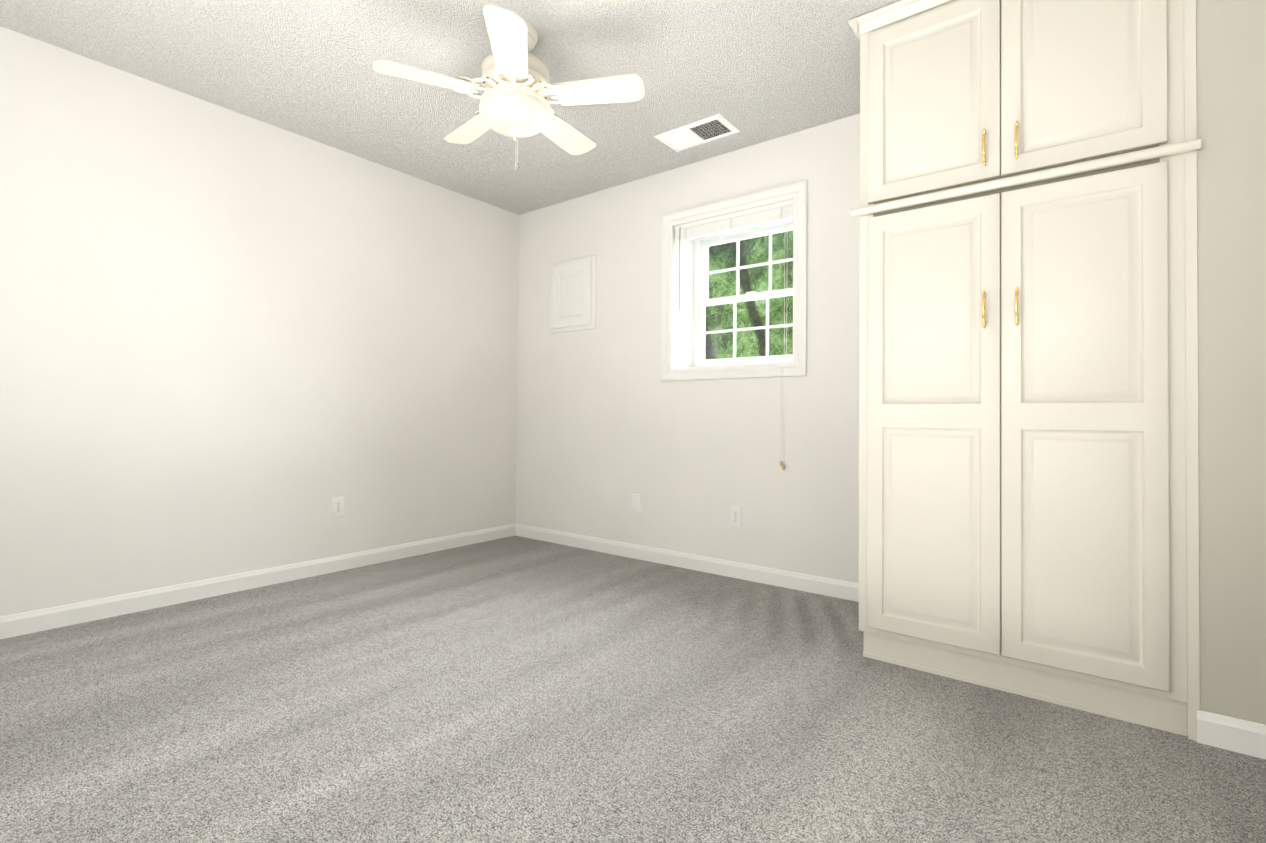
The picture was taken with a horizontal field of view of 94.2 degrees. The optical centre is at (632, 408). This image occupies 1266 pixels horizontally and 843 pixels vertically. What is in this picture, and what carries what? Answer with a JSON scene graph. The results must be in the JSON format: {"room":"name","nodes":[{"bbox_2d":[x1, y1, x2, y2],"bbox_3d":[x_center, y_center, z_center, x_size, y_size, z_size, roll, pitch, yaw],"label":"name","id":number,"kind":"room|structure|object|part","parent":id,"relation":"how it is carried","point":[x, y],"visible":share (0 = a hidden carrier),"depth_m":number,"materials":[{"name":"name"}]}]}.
{"room":"empty bedroom","nodes":[
{"label":"empty bedroom","id":0,"kind":"room"},
{"bbox_2d":[0,26,518,616],"bbox_3d":[-2.028,-0.288,3.067,0.100,2.440,4.360,0,-1,37],"label":"wall","id":1,"kind":"structure","parent":0,"point":[232,342],"depth_m":2.94,"materials":[{"name":"paint"}]},
{"bbox_2d":[0,524,515,638],"bbox_3d":[-2.073,0.886,2.912,0.013,0.088,3.900,0,-1,37],"label":"baseboard","id":2,"kind":"structure","parent":1,"relation":"attached to","point":[18,624],"depth_m":2.92,"materials":[{"name":"white wood"}]},
{"bbox_2d":[332,496,343,517],"bbox_3d":[-1.703,0.571,3.399,0.008,0.115,0.070,0,-1,37],"label":"outlet","id":3,"kind":"object","parent":1,"relation":"attached to","point":[335,505],"visible":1,"depth_m":3.39,"materials":[{"name":"white plastic"}]},
{"bbox_2d":[0,0,898,214],"bbox_3d":[-0.434,-1.562,1.872,4.090,0.100,4.360,0,-1,37],"label":"ceiling","id":4,"kind":"structure","parent":0,"point":[754,72],"depth_m":2.59,"materials":[{"name":"white paint"}]},
{"bbox_2d":[373,5,644,169],"bbox_3d":[-0.470,-1.226,2.382,1.003,0.556,0.999,0,-1,37],"label":"ceiling fan","id":5,"kind":"object","parent":4,"relation":"hanging from","point":[514,79],"visible":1,"depth_m":2.26,"materials":[{"name":"white painted metal"},{"name":"white painted wood"},{"name":"frosted glass"}]},
{"bbox_3d":[-0.471,-1.163,2.353,0.283,0.112,0.283,0,-1,37],"label":"lamp shade","id":6,"kind":"part","parent":5,"relation":"part of","materials":[{"name":"white glass"}]},
{"bbox_3d":[-0.469,-1.358,2.356,0.270,0.294,0.270,0,-1,37],"label":"motor","id":7,"kind":"part","parent":5,"relation":"part of","materials":[{"name":"beige metal"}]},
{"bbox_2d":[654,114,739,151],"bbox_3d":[0.345,-1.480,3.185,0.404,0.012,0.230,0,-1,37],"label":"ceiling vent","id":8,"kind":"object","parent":4,"relation":"in","point":[708,129],"visible":1,"depth_m":3.17,"materials":[{"name":"white metal"}]},
{"bbox_2d":[0,536,1265,842],"bbox_3d":[-0.456,0.978,1.834,4.090,0.100,4.360,0,-1,37],"label":"floor","id":9,"kind":"structure","parent":0,"point":[514,690],"depth_m":1.70,"materials":[{"name":"carpet"}]},
{"bbox_2d":[848,0,1200,740],"bbox_3d":[1.428,-0.268,2.235,0.982,2.436,0.747,0,-1,37],"label":"tall cabinet","id":10,"kind":"object","parent":9,"relation":"on","point":[1026,210],"visible":1,"depth_m":1.91,"materials":[{"name":"beige wood"}]},
{"bbox_2d":[516,113,859,582],"bbox_3d":[0.772,-0.258,3.440,3.890,2.440,0.360,0,-1,37],"label":"wall","id":11,"kind":"structure","parent":0,"point":[609,423],"depth_m":3.55,"materials":[{"name":"paint"}]},
{"bbox_2d":[550,255,596,333],"bbox_3d":[-0.429,-0.794,4.126,0.432,0.505,0.031,0,-1,37],"label":"access panel","id":12,"kind":"object","parent":11,"relation":"attached to","point":[573,293],"visible":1,"depth_m":4.10,"materials":[{"name":"white"}]},
{"bbox_2d":[632,494,640,512],"bbox_3d":[0.018,0.608,3.768,0.070,0.115,0.007,0,-1,37],"label":"electrical outlet plate","id":13,"kind":"object","parent":11,"relation":"attached to","point":[636,502],"visible":1,"depth_m":3.76,"materials":[{"name":"white plastic"}]},
{"bbox_2d":[516,524,858,601],"bbox_3d":[0.203,0.916,3.616,2.708,0.088,0.013,0,-1,37],"label":"baseboard","id":14,"kind":"structure","parent":11,"relation":"attached to","point":[836,588],"depth_m":3.44,"materials":[{"name":"white wood"}]},
{"bbox_2d":[660,180,807,380],"bbox_3d":[0.653,-0.683,3.521,0.929,1.034,0.371,0,-1,37],"label":"window","id":15,"kind":"structure","parent":11,"relation":"in","point":[759,366],"depth_m":3.56,"materials":[{"name":"white wood"}]},
{"bbox_2d":[672,199,791,367],"bbox_3d":[0.660,-0.683,3.529,0.805,0.910,0.350,0,-1,37],"label":"liner","id":16,"kind":"object","parent":15,"relation":"attached to","point":[683,349],"visible":0.38,"depth_m":3.73,"materials":[{"name":"white"}]},
{"bbox_2d":[675,199,792,241],"bbox_3d":[0.576,-1.082,3.422,0.773,0.095,0.032,0,-1,37],"label":"blind stack","id":17,"kind":"object","parent":16,"relation":"attached to","point":[758,216],"visible":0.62,"depth_m":3.39,"materials":[{"name":"white plastic"}]},
{"bbox_2d":[679,227,680,334],"bbox_3d":[0.287,-0.781,3.612,0.008,0.665,0.011,0,-1,37],"label":"blind wand","id":18,"kind":"object","parent":17,"relation":"hanging from","point":[679,280],"visible":1,"depth_m":3.61,"materials":[{"name":"grey plastic"}]},
{"bbox_2d":[729,218,733,231],"bbox_3d":[0.574,-1.067,3.418,0.015,0.073,0.040,0,-1,37],"label":"tape","id":19,"kind":"object","parent":17,"relation":"attached to","point":[731,230],"depth_m":3.41,"materials":[{"name":"white"}]},
{"bbox_2d":[780,206,783,221],"bbox_3d":[0.819,-1.067,3.230,0.015,0.073,0.040,0,-1,37],"label":"tape","id":20,"kind":"object","parent":17,"relation":"attached to","point":[781,219],"depth_m":3.22,"materials":[{"name":"white"}]},
{"bbox_2d":[781,289,786,463],"bbox_3d":[0.816,-0.404,3.174,0.018,1.414,0.047,0,-1,37],"label":"blind cords","id":21,"kind":"object","parent":17,"relation":"hanging from","point":[783,381],"visible":0.98,"depth_m":3.15,"materials":[{"name":"white fabric"}]},
{"bbox_2d":[780,461,784,469],"bbox_3d":[0.798,0.306,3.147,0.030,0.048,0.019,0,-1,37],"label":"tassels","id":22,"kind":"object","parent":21,"relation":"hanging from","point":[782,465],"visible":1,"depth_m":3.14,"materials":[{"name":"beige wood"}]},
{"bbox_3d":[0.737,-0.680,3.630,0.785,0.890,0.095,0,-1,37],"label":"sash frame","id":23,"kind":"part","parent":15,"relation":"part of","materials":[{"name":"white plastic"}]},
{"bbox_3d":[0.736,-0.688,3.628,0.661,0.752,0.039,0,-1,37],"label":"glass","id":24,"kind":"part","parent":15,"relation":"part of","materials":[{"name":"clear glass"}]},
{"bbox_2d":[730,506,741,526],"bbox_3d":[0.583,0.615,3.334,0.070,0.115,0.008,0,-1,37],"label":"outlet","id":25,"kind":"object","parent":11,"relation":"attached to","point":[738,515],"visible":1,"depth_m":3.33,"materials":[{"name":"white plastic"}]},
{"bbox_2d":[1196,0,1265,724],"bbox_3d":[1.907,-0.271,1.902,0.216,2.440,0.700,0,-1,37],"label":"wall","id":26,"kind":"structure","parent":0,"point":[1231,134],"depth_m":1.64,"materials":[{"name":"paint"}]},
{"label":"outside","id":27,"kind":"structure","parent":0,"visible":0},
{"bbox_2d":[705,230,792,358],"bbox_3d":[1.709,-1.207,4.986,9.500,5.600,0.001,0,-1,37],"label":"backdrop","id":28,"kind":"structure","parent":27,"point":[761,333],"depth_m":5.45,"materials":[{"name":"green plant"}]}
]}

